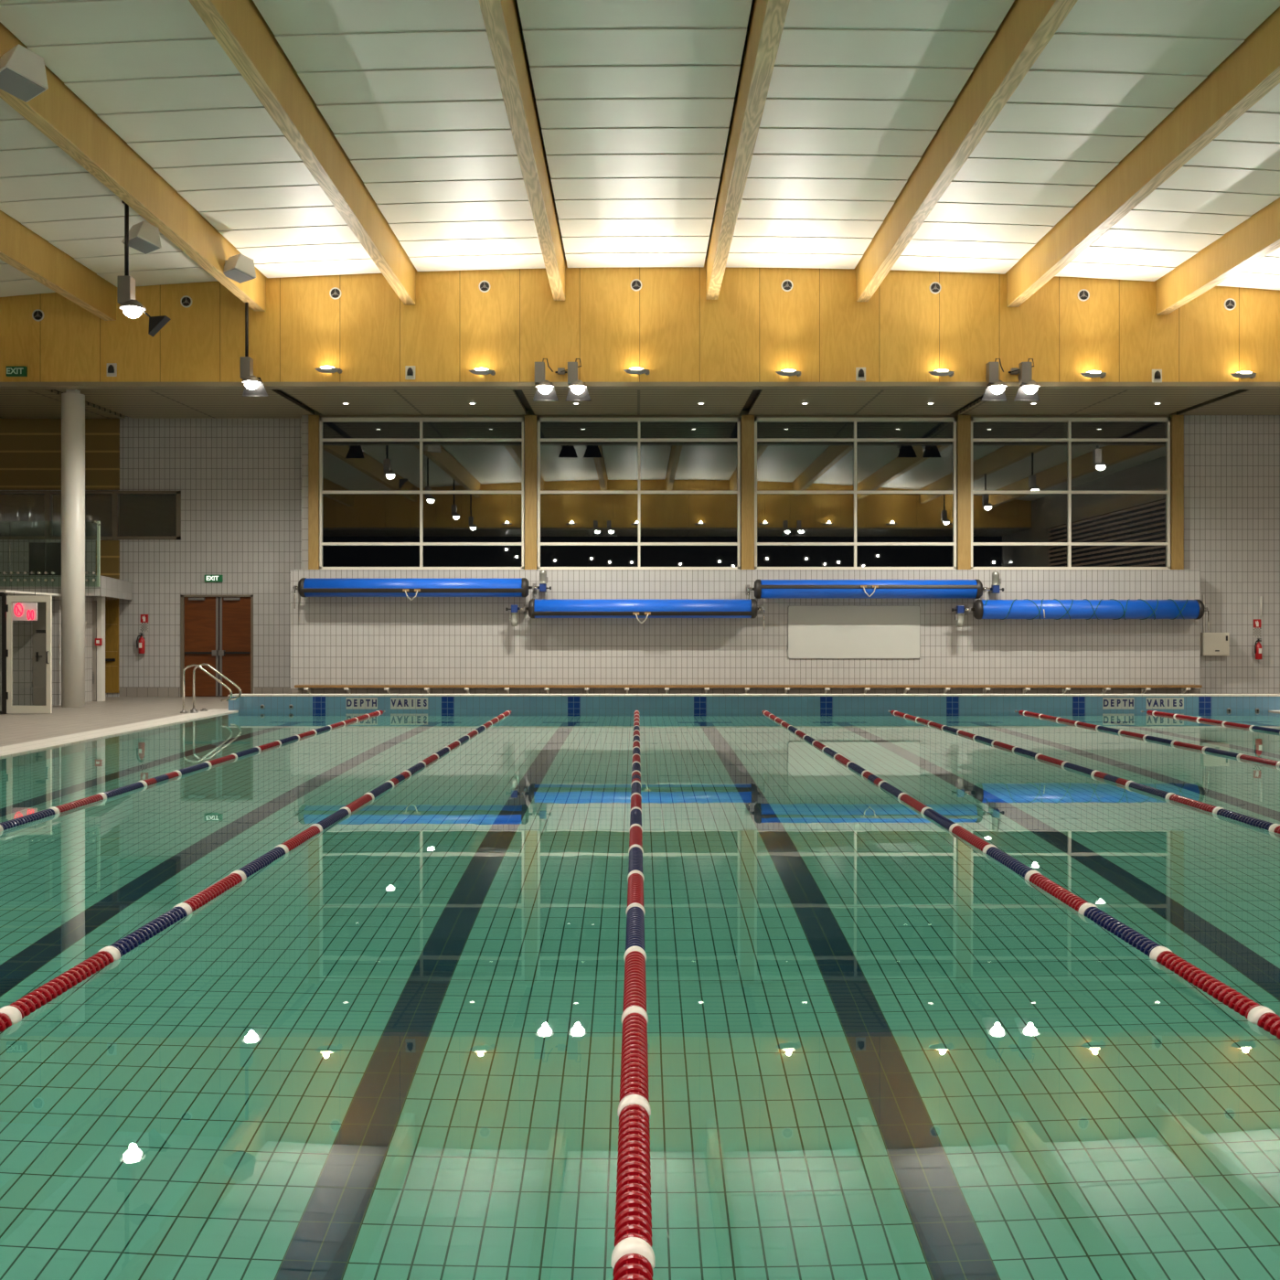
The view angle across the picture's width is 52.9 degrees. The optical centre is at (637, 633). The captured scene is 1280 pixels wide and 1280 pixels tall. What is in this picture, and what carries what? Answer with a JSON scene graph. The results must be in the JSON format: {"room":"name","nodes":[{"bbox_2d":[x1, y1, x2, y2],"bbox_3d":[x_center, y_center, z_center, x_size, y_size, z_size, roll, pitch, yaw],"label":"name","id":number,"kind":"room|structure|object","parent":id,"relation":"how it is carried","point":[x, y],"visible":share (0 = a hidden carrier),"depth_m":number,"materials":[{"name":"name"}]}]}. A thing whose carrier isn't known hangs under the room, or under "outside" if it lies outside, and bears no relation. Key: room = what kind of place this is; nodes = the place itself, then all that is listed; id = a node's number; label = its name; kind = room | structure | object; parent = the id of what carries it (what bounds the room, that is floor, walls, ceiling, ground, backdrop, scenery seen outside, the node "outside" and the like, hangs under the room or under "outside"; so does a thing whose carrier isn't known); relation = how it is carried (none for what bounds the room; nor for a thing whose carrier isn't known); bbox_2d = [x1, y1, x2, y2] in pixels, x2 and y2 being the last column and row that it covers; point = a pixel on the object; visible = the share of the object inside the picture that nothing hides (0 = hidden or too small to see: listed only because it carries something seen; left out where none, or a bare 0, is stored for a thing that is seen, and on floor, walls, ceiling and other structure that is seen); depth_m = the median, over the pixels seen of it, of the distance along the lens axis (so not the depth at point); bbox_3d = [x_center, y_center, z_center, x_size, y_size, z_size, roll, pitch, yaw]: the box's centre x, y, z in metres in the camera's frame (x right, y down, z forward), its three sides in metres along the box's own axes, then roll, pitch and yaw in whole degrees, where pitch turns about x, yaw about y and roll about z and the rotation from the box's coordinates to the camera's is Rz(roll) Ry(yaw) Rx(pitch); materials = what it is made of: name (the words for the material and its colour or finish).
{"room":"indoor swimming pool","nodes":[
{"label":"indoor swimming pool","id":0,"kind":"room"},
{"bbox_2d":[0,589,61,597],"bbox_3d":[-14.461,-0.800,25.775,5.079,0.040,2.950,0,0,0],"label":"ceiling","id":1,"kind":"structure","parent":0,"point":[10,592],"depth_m":25.38,"materials":[{"name":"white paint"}]},
{"bbox_2d":[52,597,61,705],"bbox_3d":[-14.616,0.360,27.350,4.768,2.320,0.200,0,0,0],"label":"wall","id":2,"kind":"structure","parent":0,"point":[56,601],"depth_m":27.25,"materials":[{"name":"tile"}]},
{"bbox_2d":[0,575,132,600],"bbox_3d":[-14.170,-1.015,29.050,5.660,0.430,3.700,0,0,0],"label":"floor","id":3,"kind":"structure","parent":0,"point":[111,588],"depth_m":27.82,"materials":[{"name":"concrete"}]},
{"bbox_2d":[0,520,100,586],"bbox_3d":[-13.406,-1.693,27.161,4.171,1.401,0.086,0,0,0],"label":"glass balustrade","id":4,"kind":"object","parent":3,"relation":"attached to","point":[30,551],"visible":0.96,"depth_m":27.13,"materials":[{"name":"glass"}]},
{"bbox_2d":[85,597,94,702],"bbox_3d":[-12.306,0.360,28.225,0.150,2.320,1.550,0,0,0],"label":"wall","id":5,"kind":"structure","parent":0,"point":[88,601],"depth_m":28.73,"materials":[{"name":"tile"}]},
{"bbox_2d":[92,600,96,701],"bbox_3d":[-12.347,0.385,28.900,0.391,2.250,0.100,0,0,0],"label":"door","id":6,"kind":"structure","parent":5,"relation":"in","point":[94,602],"depth_m":28.90,"materials":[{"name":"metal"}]},
{"bbox_2d":[96,597,105,701],"bbox_3d":[-12.079,0.360,29.000,0.103,2.320,0.200,0,0,0],"label":"wall","id":7,"kind":"structure","parent":0,"point":[101,602],"depth_m":28.90,"materials":[{"name":"white paint"}]},
{"bbox_2d":[0,696,228,746],"bbox_3d":[1.000,1.655,12.550,36.000,0.270,38.100,0,0,0],"label":"floor","id":8,"kind":"structure","parent":0,"point":[15,728],"depth_m":23.91,"materials":[{"name":"tile"}]},
{"bbox_2d":[0,592,8,714],"bbox_3d":[-14.461,0.370,24.335,5.079,2.300,0.090,0,0,0],"label":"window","id":9,"kind":"structure","parent":8,"relation":"on","point":[3,596],"depth_m":24.29,"materials":[{"name":"clear glass"}]},
{"bbox_2d":[5,595,52,713],"bbox_3d":[-11.487,0.394,24.264,0.848,2.221,0.131,0,0,0],"label":"door","id":10,"kind":"structure","parent":9,"relation":"attached to","point":[28,651],"depth_m":24.29,"materials":[{"name":"clear glass"}]},
{"bbox_2d":[61,389,85,707],"bbox_3d":[-11.709,-1.770,26.720,0.456,6.580,0.456,0,0,0],"label":"round column","id":11,"kind":"structure","parent":8,"relation":"on","point":[72,401],"depth_m":26.52,"materials":[{"name":"white paint"}]},
{"bbox_2d":[180,663,232,713],"bbox_3d":[-8.285,1.050,24.750,1.011,0.941,0.140,0,0,0],"label":"handrail","id":12,"kind":"object","parent":8,"relation":"on","point":[192,665],"visible":1,"depth_m":24.73,"materials":[{"name":"metal"}]},
{"bbox_2d":[190,662,241,711],"bbox_3d":[-8.285,1.050,25.320,1.011,0.941,0.140,0,0,0],"label":"handrail","id":13,"kind":"object","parent":8,"relation":"on","point":[203,664],"visible":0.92,"depth_m":25.30,"materials":[{"name":"metal"}]},
{"bbox_2d":[0,416,301,696],"bbox_3d":[-12.350,-1.960,31.000,9.300,7.000,0.200,0,0,0],"label":"wall","id":14,"kind":"structure","parent":0,"point":[239,481],"depth_m":30.90,"materials":[{"name":"tile"}]},
{"bbox_2d":[0,418,119,490],"bbox_3d":[-14.711,-4.297,30.869,4.579,1.706,0.059,0,0,0],"label":"panel","id":15,"kind":"object","parent":14,"relation":"attached to","point":[30,449],"visible":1,"depth_m":30.84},
{"bbox_2d":[0,490,181,539],"bbox_3d":[-13.976,-2.842,30.950,6.049,1.163,0.200,0,0,0],"label":"window","id":16,"kind":"structure","parent":14,"relation":"in","point":[122,515],"depth_m":30.92,"materials":[{"name":"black glass"}]},
{"bbox_2d":[100,540,119,579],"bbox_3d":[-12.696,-1.750,30.869,0.549,0.980,0.059,0,0,0],"label":"panel","id":17,"kind":"object","parent":14,"relation":"attached to","point":[110,549],"visible":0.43,"depth_m":30.84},
{"bbox_2d":[105,599,118,693],"bbox_3d":[-12.679,0.305,30.843,0.495,2.230,0.105,0,0,0],"label":"door","id":18,"kind":"structure","parent":14,"relation":"in","point":[112,606],"depth_m":30.85,"materials":[{"name":"wood"}]},
{"bbox_2d":[136,633,145,653],"bbox_3d":[-11.850,0.234,30.792,0.160,0.490,0.216,0,0,30],"label":"fire extinguisher","id":19,"kind":"object","parent":14,"relation":"attached to","point":[141,645],"visible":1,"depth_m":30.73,"materials":[{"name":"red paint"}]},
{"bbox_2d":[119,687,180,696],"bbox_3d":[-11.701,1.405,30.899,1.440,0.230,0.022,0,0,0],"label":"baseboard","id":20,"kind":"structure","parent":14,"relation":"attached to","point":[123,691],"depth_m":30.89,"materials":[{"name":"tile"}]},
{"bbox_2d":[181,594,253,696],"bbox_3d":[-10.084,0.294,30.975,1.734,2.453,0.250,0,0,0],"label":"door","id":21,"kind":"structure","parent":14,"relation":"in","point":[217,630],"depth_m":30.94,"materials":[{"name":"brown wood"}]},
{"bbox_2d":[254,687,290,693],"bbox_3d":[-8.444,1.405,30.899,1.487,0.230,0.022,0,0,0],"label":"baseboard","id":22,"kind":"structure","parent":14,"relation":"attached to","point":[257,690],"depth_m":30.89,"materials":[{"name":"tile"}]},
{"bbox_2d":[301,405,308,569],"bbox_3d":[-7.800,-1.960,30.710,0.200,7.000,0.780,0,0,0],"label":"wall","id":23,"kind":"structure","parent":0,"point":[304,418],"depth_m":30.32,"materials":[{"name":"tile"}]},
{"bbox_2d":[277,389,983,410],"bbox_3d":[0.200,-5.230,29.000,25.060,0.180,5.000,0,0,0],"label":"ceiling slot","id":24,"kind":"structure","parent":0,"point":[519,392],"depth_m":28.69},
{"bbox_2d":[515,0,753,259],"bbox_3d":[1.000,-7.171,12.500,36.000,1.118,38.000,0,0,0],"label":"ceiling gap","id":25,"kind":"structure","parent":0,"point":[516,0],"depth_m":18.92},
{"bbox_2d":[0,0,1279,297],"bbox_3d":[1.000,-6.945,12.335,36.000,1.108,27.630,0,0,0],"label":"ceiling","id":26,"kind":"structure","parent":0,"point":[634,99],"depth_m":18.89,"materials":[{"name":"paint"}]},
{"bbox_2d":[0,210,116,320],"bbox_3d":[-10.720,-6.782,12.350,0.240,0.840,27.700,0,0,0],"label":"roof beam","id":27,"kind":"structure","parent":26,"relation":"attached to","point":[21,248],"depth_m":23.45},
{"bbox_2d":[0,21,266,310],"bbox_3d":[-7.680,-6.977,12.350,0.240,0.840,27.700,0,0,0],"label":"roof beam","id":28,"kind":"structure","parent":26,"relation":"attached to","point":[58,112],"depth_m":19.07,"materials":[{"name":"wood"}]},
{"bbox_2d":[0,43,48,102],"bbox_3d":[-7.289,-6.613,15.120,0.754,0.458,0.746,0,0,0],"label":"speaker","id":29,"kind":"object","parent":28,"relation":"attached to","point":[23,75],"visible":1,"depth_m":15.02},
{"bbox_2d":[0,67,45,101],"bbox_3d":[-7.291,-6.441,15.118,0.535,0.114,0.447,0,0,41],"label":"grille","id":30,"kind":"object","parent":29,"relation":"attached to","point":[24,84],"depth_m":15.06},
{"bbox_2d":[121,221,161,254],"bbox_3d":[-7.923,-6.350,20.574,0.649,0.396,0.642,0,0,0],"label":"speaker","id":31,"kind":"object","parent":28,"relation":"attached to","point":[144,237],"visible":1,"depth_m":20.48},
{"bbox_2d":[122,236,159,254],"bbox_3d":[-7.925,-6.202,20.572,0.462,0.101,0.387,0,0,41],"label":"grille","id":32,"kind":"object","parent":31,"relation":"attached to","point":[145,245],"depth_m":20.52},
{"bbox_2d":[117,200,170,336],"bbox_3d":[-7.625,-5.703,19.900,0.750,2.188,0.390,0,0,0],"label":"floodlight","id":33,"kind":"object","parent":28,"relation":"hanging from","point":[132,307],"visible":0.94,"depth_m":19.82,"materials":[{"name":"grey metal"}]},
{"bbox_2d":[223,253,255,283],"bbox_3d":[-7.315,-6.707,23.573,0.684,0.417,0.677,0,0,0],"label":"speaker","id":34,"kind":"object","parent":28,"relation":"attached to","point":[240,268],"visible":1,"depth_m":23.48},
{"bbox_2d":[223,268,255,283],"bbox_3d":[-7.317,-6.551,23.571,0.486,0.105,0.407,0,0,41],"label":"grille","id":35,"kind":"object","parent":34,"relation":"attached to","point":[240,275],"depth_m":23.51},
{"bbox_2d":[240,302,268,396],"bbox_3d":[-7.640,-5.660,25.532,0.520,1.831,0.455,0,0,0],"label":"floodlight","id":36,"kind":"object","parent":28,"relation":"hanging from","point":[254,387],"visible":1,"depth_m":25.49,"materials":[{"name":"grey metal"}]},
{"bbox_2d":[188,0,415,304],"bbox_3d":[-4.630,-7.113,12.350,0.240,0.840,27.700,0,0,0],"label":"roof beam","id":37,"kind":"structure","parent":26,"relation":"attached to","point":[238,26],"depth_m":17.57,"materials":[{"name":"wood"}]},
{"bbox_2d":[478,0,565,300],"bbox_3d":[-1.580,-7.191,12.350,0.240,0.840,27.700,0,0,0],"label":"roof beam","id":38,"kind":"structure","parent":26,"relation":"attached to","point":[501,19],"depth_m":17.50,"materials":[{"name":"wood"}]},
{"bbox_2d":[705,0,789,299],"bbox_3d":[1.520,-7.209,12.350,0.240,0.840,27.700,0,0,0],"label":"roof beam","id":39,"kind":"structure","parent":26,"relation":"attached to","point":[767,19],"depth_m":17.62,"materials":[{"name":"wood"}]},
{"bbox_2d":[856,0,1077,301],"bbox_3d":[4.580,-7.167,12.350,0.240,0.840,27.700,0,0,0],"label":"roof beam","id":40,"kind":"structure","parent":26,"relation":"attached to","point":[1028,26],"depth_m":17.61,"materials":[{"name":"wood"}]},
{"bbox_2d":[1006,6,1279,307],"bbox_3d":[7.640,-7.066,12.350,0.240,0.840,27.700,0,0,0],"label":"roof beam","id":41,"kind":"structure","parent":26,"relation":"attached to","point":[1252,70],"depth_m":18.51,"materials":[{"name":"wood"}]},
{"bbox_2d":[1156,197,1279,314],"bbox_3d":[10.680,-6.907,12.350,0.240,0.840,27.700,0,0,0],"label":"roof beam","id":42,"kind":"structure","parent":26,"relation":"attached to","point":[1258,236],"depth_m":23.29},
{"bbox_2d":[0,258,1279,382],"bbox_3d":[1.000,-6.375,26.350,36.000,2.510,0.300,0,0,0],"label":"wall","id":43,"kind":"structure","parent":0,"point":[755,329],"depth_m":26.20,"materials":[{"name":"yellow wood"}]},
{"bbox_2d":[5,366,27,376],"bbox_3d":[-12.616,-5.327,26.163,0.400,0.200,0.074,0,0,0],"label":"exit sign","id":44,"kind":"object","parent":43,"relation":"attached to","point":[10,371],"visible":1,"depth_m":26.13,"materials":[{"name":"green"}]},
{"bbox_2d":[314,365,341,373],"bbox_3d":[-6.247,-5.345,26.021,0.530,0.154,0.358,0,0,0],"label":"uplight","id":45,"kind":"object","parent":43,"relation":"attached to","point":[325,368],"visible":1,"depth_m":25.92,"materials":[{"name":"white paint"}]},
{"bbox_2d":[469,367,495,375],"bbox_3d":[-3.140,-5.307,26.021,0.530,0.154,0.358,0,0,0],"label":"uplight","id":46,"kind":"object","parent":43,"relation":"attached to","point":[480,370],"visible":1,"depth_m":25.92,"materials":[{"name":"beige"}]},
{"bbox_2d":[533,358,558,400],"bbox_3d":[-1.854,-5.124,25.927,0.520,0.808,0.545,0,0,0],"label":"floodlight","id":47,"kind":"object","parent":43,"relation":"attached to","point":[545,390],"visible":1,"depth_m":25.76,"materials":[{"name":"grey metal"}]},
{"bbox_2d":[560,358,590,400],"bbox_3d":[-1.259,-5.124,25.934,0.561,0.808,0.516,0,0,16],"label":"floodlight","id":48,"kind":"object","parent":43,"relation":"attached to","point":[578,390],"visible":1,"depth_m":25.76,"materials":[{"name":"grey metal"}]},
{"bbox_2d":[0,382,1279,389],"bbox_3d":[1.000,-5.075,26.350,36.000,0.090,0.340,0,0,0],"label":"trim","id":49,"kind":"structure","parent":43,"relation":"attached to","point":[3,385],"depth_m":26.18,"materials":[{"name":"metal"}]},
{"bbox_2d":[981,358,1007,400],"bbox_3d":[7.234,-5.124,25.927,0.520,0.808,0.545,0,0,0],"label":"floodlight","id":50,"kind":"object","parent":43,"relation":"attached to","point":[995,390],"visible":1,"depth_m":25.78,"materials":[{"name":"grey metal"}]},
{"bbox_2d":[1011,358,1040,400],"bbox_3d":[7.829,-5.124,25.934,0.561,0.808,0.516,0,0,16],"label":"floodlight","id":51,"kind":"object","parent":43,"relation":"attached to","point":[1028,389],"visible":1,"depth_m":25.79,"materials":[{"name":"grey metal"}]},
{"bbox_2d":[1080,370,1106,378],"bbox_3d":[9.216,-5.252,26.021,0.530,0.154,0.358,0,0,0],"label":"uplight","id":52,"kind":"object","parent":43,"relation":"attached to","point":[1093,373],"visible":1,"depth_m":25.92,"materials":[{"name":"beige"}]},
{"bbox_2d":[1230,371,1256,378],"bbox_3d":[12.249,-5.242,26.021,0.530,0.154,0.358,0,0,0],"label":"uplight","id":53,"kind":"object","parent":43,"relation":"attached to","point":[1242,374],"visible":1,"depth_m":25.92,"materials":[{"name":"beige"}]},
{"bbox_2d":[0,389,1279,418],"bbox_3d":[1.000,-5.160,29.000,36.000,0.200,5.000,0,0,0],"label":"ceiling","id":54,"kind":"structure","parent":0,"point":[14,403],"depth_m":28.22,"materials":[{"name":"paint"}]},
{"bbox_2d":[0,711,1279,1279],"bbox_3d":[2.300,2.715,13.000,20.460,2.350,25.060,0,0,0],"label":"pool water","id":55,"kind":"object","parent":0,"point":[390,1049],"visible":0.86,"depth_m":5.41,"materials":[{"name":"liquid"}]},
{"bbox_2d":[0,710,384,831],"bbox_3d":[-5.010,1.540,13.000,0.107,0.107,25.000,0,0,0],"label":"lane rope","id":56,"kind":"object","parent":55,"relation":"on","point":[53,810],"visible":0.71,"depth_m":13.24,"materials":[{"name":"plastic"}]},
{"bbox_2d":[0,710,511,1029],"bbox_3d":[-2.510,1.540,13.000,0.107,0.107,25.000,0,0,0],"label":"lane rope","id":57,"kind":"object","parent":55,"relation":"on","point":[16,1010],"visible":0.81,"depth_m":6.98,"materials":[{"name":"plastic"}]},
{"bbox_2d":[610,710,655,1279],"bbox_3d":[-0.010,1.540,13.000,0.107,0.107,25.000,0,0,0],"label":"lane rope","id":58,"kind":"object","parent":55,"relation":"on","point":[633,1255],"visible":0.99,"depth_m":4.22,"materials":[{"name":"plastic"}]},
{"bbox_2d":[762,710,1279,1037],"bbox_3d":[2.490,1.540,13.000,0.107,0.107,25.000,0,0,0],"label":"lane rope","id":59,"kind":"object","parent":55,"relation":"on","point":[1265,1017],"visible":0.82,"depth_m":6.88,"materials":[{"name":"plastic"}]},
{"bbox_2d":[888,710,1279,832],"bbox_3d":[4.990,1.540,13.000,0.107,0.107,25.000,0,0,0],"label":"lane rope","id":60,"kind":"object","parent":55,"relation":"on","point":[1275,827],"visible":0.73,"depth_m":13.09,"materials":[{"name":"plastic"}]},
{"bbox_2d":[1014,710,1279,766],"bbox_3d":[7.490,1.540,13.000,0.107,0.107,25.000,0,0,0],"label":"lane rope","id":61,"kind":"object","parent":55,"relation":"on","point":[1122,731],"visible":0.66,"depth_m":18.21,"materials":[{"name":"plastic"}]},
{"bbox_2d":[1141,710,1279,733],"bbox_3d":[9.990,1.540,13.000,0.107,0.107,25.000,0,0,0],"label":"lane rope","id":62,"kind":"object","parent":55,"relation":"on","point":[1147,711],"visible":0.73,"depth_m":22.15,"materials":[{"name":"plastic"}]},
{"bbox_2d":[309,403,1176,417],"bbox_3d":[2.573,-5.269,30.410,20.546,0.381,0.180,0,0,0],"label":"wall header","id":63,"kind":"structure","parent":0,"point":[954,414],"depth_m":30.32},
{"bbox_2d":[290,569,1200,688],"bbox_3d":[2.508,0.030,30.060,21.059,3.020,0.520,0,0,0],"label":"wall","id":64,"kind":"structure","parent":0,"point":[335,640],"depth_m":29.80,"materials":[{"name":"tile"}]},
{"bbox_2d":[308,415,319,569],"bbox_3d":[-7.596,-3.310,30.290,0.238,3.640,0.220,0,0,0],"label":"window post","id":65,"kind":"object","parent":64,"relation":"on","point":[313,420],"visible":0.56,"depth_m":30.18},
{"bbox_2d":[319,417,524,569],"bbox_3d":[-5.063,-3.278,30.310,4.810,3.602,0.120,0,0,0],"label":"window","id":66,"kind":"structure","parent":64,"relation":"in","point":[395,493],"depth_m":30.29,"materials":[{"name":"clear glass"}]},
{"bbox_2d":[293,569,551,608],"bbox_3d":[-4.906,-1.006,29.451,5.891,0.880,0.699,0,0,0],"label":"roll","id":67,"kind":"object","parent":64,"relation":"attached to","point":[408,588],"visible":1,"depth_m":29.17,"materials":[{"name":"plastic"}]},
{"bbox_2d":[524,415,537,569],"bbox_3d":[-2.496,-3.310,30.290,0.281,3.640,0.220,0,0,0],"label":"window post","id":68,"kind":"object","parent":64,"relation":"on","point":[530,421],"visible":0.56,"depth_m":30.18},
{"bbox_2d":[505,598,764,629],"bbox_3d":[-0.044,-0.439,29.450,5.893,0.704,0.701,0,0,0],"label":"roll","id":69,"kind":"object","parent":64,"relation":"attached to","point":[636,609],"visible":1,"depth_m":29.16,"materials":[{"name":"plastic"}]},
{"bbox_2d":[537,417,740,569],"bbox_3d":[0.038,-3.278,30.310,4.767,3.602,0.120,0,0,0],"label":"window","id":70,"kind":"structure","parent":64,"relation":"in","point":[613,493],"depth_m":30.29,"materials":[{"name":"clear glass"}]},
{"bbox_2d":[290,688,1200,693],"bbox_3d":[2.508,1.395,29.797,21.059,0.250,0.025,0,0,0],"label":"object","id":71,"kind":"structure","parent":64,"relation":"attached to","point":[293,690],"depth_m":29.79,"materials":[{"name":"tile"}]},
{"bbox_2d":[740,415,754,569],"bbox_3d":[2.593,-3.310,30.290,0.303,3.640,0.220,0,0,0],"label":"window post","id":72,"kind":"object","parent":64,"relation":"on","point":[747,421],"visible":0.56,"depth_m":30.18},
{"bbox_2d":[294,684,1202,693],"bbox_3d":[2.533,1.309,29.606,20.749,0.261,0.388,0,0,0],"label":"seat","id":73,"kind":"object","parent":64,"relation":"attached to","point":[307,688],"visible":0.91,"depth_m":29.42,"materials":[{"name":"brown wood"}]},
{"bbox_2d":[787,605,920,659],"bbox_3d":[5.016,-0.035,29.785,3.078,1.242,0.029,0,0,0],"label":"whiteboard","id":74,"kind":"object","parent":64,"relation":"attached to","point":[814,632],"visible":1,"depth_m":29.77,"materials":[{"name":"grey metal"}]},
{"bbox_2d":[754,417,956,569],"bbox_3d":[5.127,-3.278,30.310,4.745,3.602,0.120,0,0,0],"label":"window","id":75,"kind":"structure","parent":64,"relation":"in","point":[830,493],"depth_m":30.29,"materials":[{"name":"clear glass"}]},
{"bbox_2d":[746,571,1003,599],"bbox_3d":[5.433,-0.973,29.451,5.850,0.880,0.699,0,0,0],"label":"roll","id":76,"kind":"object","parent":64,"relation":"attached to","point":[762,589],"visible":1,"depth_m":29.17,"materials":[{"name":"plastic"}]},
{"bbox_2d":[956,415,970,569],"bbox_3d":[7.672,-3.310,30.290,0.303,3.640,0.220,0,0,0],"label":"window post","id":77,"kind":"object","parent":64,"relation":"on","point":[963,421],"visible":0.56,"depth_m":30.18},
{"bbox_2d":[970,417,1170,569],"bbox_3d":[10.179,-3.278,30.310,4.691,3.602,0.120,0,0,0],"label":"window","id":78,"kind":"structure","parent":64,"relation":"in","point":[1047,493],"depth_m":30.29,"materials":[{"name":"clear glass"}]},
{"bbox_2d":[951,598,1208,630],"bbox_3d":[10.103,-0.429,29.451,5.862,0.716,0.699,0,0,0],"label":"roll","id":79,"kind":"object","parent":64,"relation":"attached to","point":[1027,609],"visible":1,"depth_m":29.16,"materials":[{"name":"plastic"}]},
{"bbox_2d":[1170,415,1183,569],"bbox_3d":[12.681,-3.310,30.290,0.270,3.640,0.220,0,0,0],"label":"window post","id":80,"kind":"object","parent":64,"relation":"on","point":[1177,421],"visible":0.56,"depth_m":30.18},
{"bbox_2d":[228,696,1279,711],"bbox_3d":[3.450,2.592,25.725,23.100,2.695,0.450,0,0,0],"label":"wall","id":81,"kind":"structure","parent":0,"point":[242,703],"depth_m":25.50,"materials":[{"name":"tile"}]},
{"bbox_2d":[312,696,325,711],"bbox_3d":[-6.300,2.044,25.503,0.250,1.592,0.014,0,0,0],"label":"trim","id":82,"kind":"structure","parent":81,"relation":"attached to","point":[318,702],"depth_m":25.50,"materials":[{"name":"tile"}]},
{"bbox_2d":[346,697,377,709],"bbox_3d":[-5.456,1.383,25.499,0.619,0.225,0.022,0,0,0],"label":"sign","id":83,"kind":"object","parent":81,"relation":"attached to","point":[352,703],"visible":1,"depth_m":25.50,"materials":[{"name":"tile"}]},
{"bbox_2d":[390,697,427,709],"bbox_3d":[-4.515,1.383,25.499,0.744,0.225,0.022,0,0,0],"label":"sign","id":84,"kind":"object","parent":81,"relation":"attached to","point":[396,703],"visible":1,"depth_m":25.50,"materials":[{"name":"tile"}]},
{"bbox_2d":[441,696,454,711],"bbox_3d":[-3.750,2.044,25.503,0.250,1.592,0.014,0,0,0],"label":"trim","id":85,"kind":"structure","parent":81,"relation":"attached to","point":[447,702],"depth_m":25.50,"materials":[{"name":"tile"}]},
{"bbox_2d":[567,696,580,711],"bbox_3d":[-1.250,2.044,25.503,0.250,1.592,0.014,0,0,0],"label":"trim","id":86,"kind":"structure","parent":81,"relation":"attached to","point":[573,702],"depth_m":25.50,"materials":[{"name":"tile"}]},
{"bbox_2d":[693,696,706,711],"bbox_3d":[1.250,2.044,25.503,0.250,1.592,0.014,0,0,0],"label":"trim","id":87,"kind":"structure","parent":81,"relation":"attached to","point":[699,702],"depth_m":25.50,"materials":[{"name":"tile"}]},
{"bbox_2d":[228,693,1279,696],"bbox_3d":[3.450,1.230,25.729,23.100,0.030,0.482,0,0,0],"label":"trim","id":88,"kind":"structure","parent":81,"relation":"on","point":[233,695],"depth_m":25.49,"materials":[{"name":"tile"}]},
{"bbox_2d":[820,696,832,711],"bbox_3d":[3.750,2.044,25.503,0.250,1.592,0.014,0,0,0],"label":"trim","id":89,"kind":"structure","parent":81,"relation":"attached to","point":[826,702],"depth_m":25.50,"materials":[{"name":"tile"}]},
{"bbox_2d":[946,696,959,711],"bbox_3d":[6.250,2.044,25.503,0.250,1.592,0.014,0,0,0],"label":"trim","id":90,"kind":"structure","parent":81,"relation":"attached to","point":[952,702],"depth_m":25.50,"materials":[{"name":"tile"}]},
{"bbox_2d":[1072,696,1085,711],"bbox_3d":[8.750,2.044,25.503,0.250,1.592,0.014,0,0,0],"label":"trim","id":91,"kind":"structure","parent":81,"relation":"attached to","point":[1078,702],"depth_m":25.50,"materials":[{"name":"tile"}]},
{"bbox_2d":[1102,697,1134,709],"bbox_3d":[9.531,1.383,25.499,0.619,0.225,0.022,0,0,0],"label":"sign","id":92,"kind":"object","parent":81,"relation":"attached to","point":[1108,703],"visible":1,"depth_m":25.50,"materials":[{"name":"tile"}]},
{"bbox_2d":[1146,697,1183,709],"bbox_3d":[10.454,1.383,25.499,0.744,0.225,0.022,0,0,0],"label":"sign","id":93,"kind":"object","parent":81,"relation":"attached to","point":[1158,703],"visible":1,"depth_m":25.50,"materials":[{"name":"tile"}]},
{"bbox_2d":[1198,696,1211,711],"bbox_3d":[11.250,2.044,25.503,0.250,1.592,0.014,0,0,0],"label":"trim","id":94,"kind":"structure","parent":81,"relation":"attached to","point":[1204,702],"depth_m":25.50,"materials":[{"name":"tile"}]},
{"bbox_2d":[1184,415,1279,693],"bbox_3d":[15.913,-1.960,30.490,6.174,7.000,0.220,0,0,0],"label":"wall","id":95,"kind":"structure","parent":0,"point":[1232,463],"depth_m":30.38,"materials":[{"name":"tile"}]},
{"bbox_2d":[1200,632,1229,655],"bbox_3d":[13.573,0.248,30.265,0.620,0.540,0.230,0,0,0],"label":"electrical box","id":96,"kind":"object","parent":95,"relation":"attached to","point":[1211,644],"visible":0.91,"depth_m":30.17,"materials":[{"name":"metal"}]},
{"bbox_2d":[1254,638,1262,659],"bbox_3d":[14.608,0.360,30.272,0.160,0.490,0.216,0,0,30],"label":"fire extinguisher","id":97,"kind":"object","parent":95,"relation":"attached to","point":[1258,648],"visible":1,"depth_m":30.21,"materials":[{"name":"red paint"}]},
{"bbox_3d":[-8.050,2.745,13.000,0.300,2.390,25.000,0,0,0],"label":"wall","id":98,"kind":"structure","parent":0,"visible":0},
{"bbox_2d":[0,708,238,757],"bbox_3d":[-8.225,1.655,13.025,0.650,0.271,25.850,0,0,0],"label":"trim","id":99,"kind":"structure","parent":98,"relation":"on","point":[65,740],"depth_m":19.71,"materials":[{"name":"tile"}]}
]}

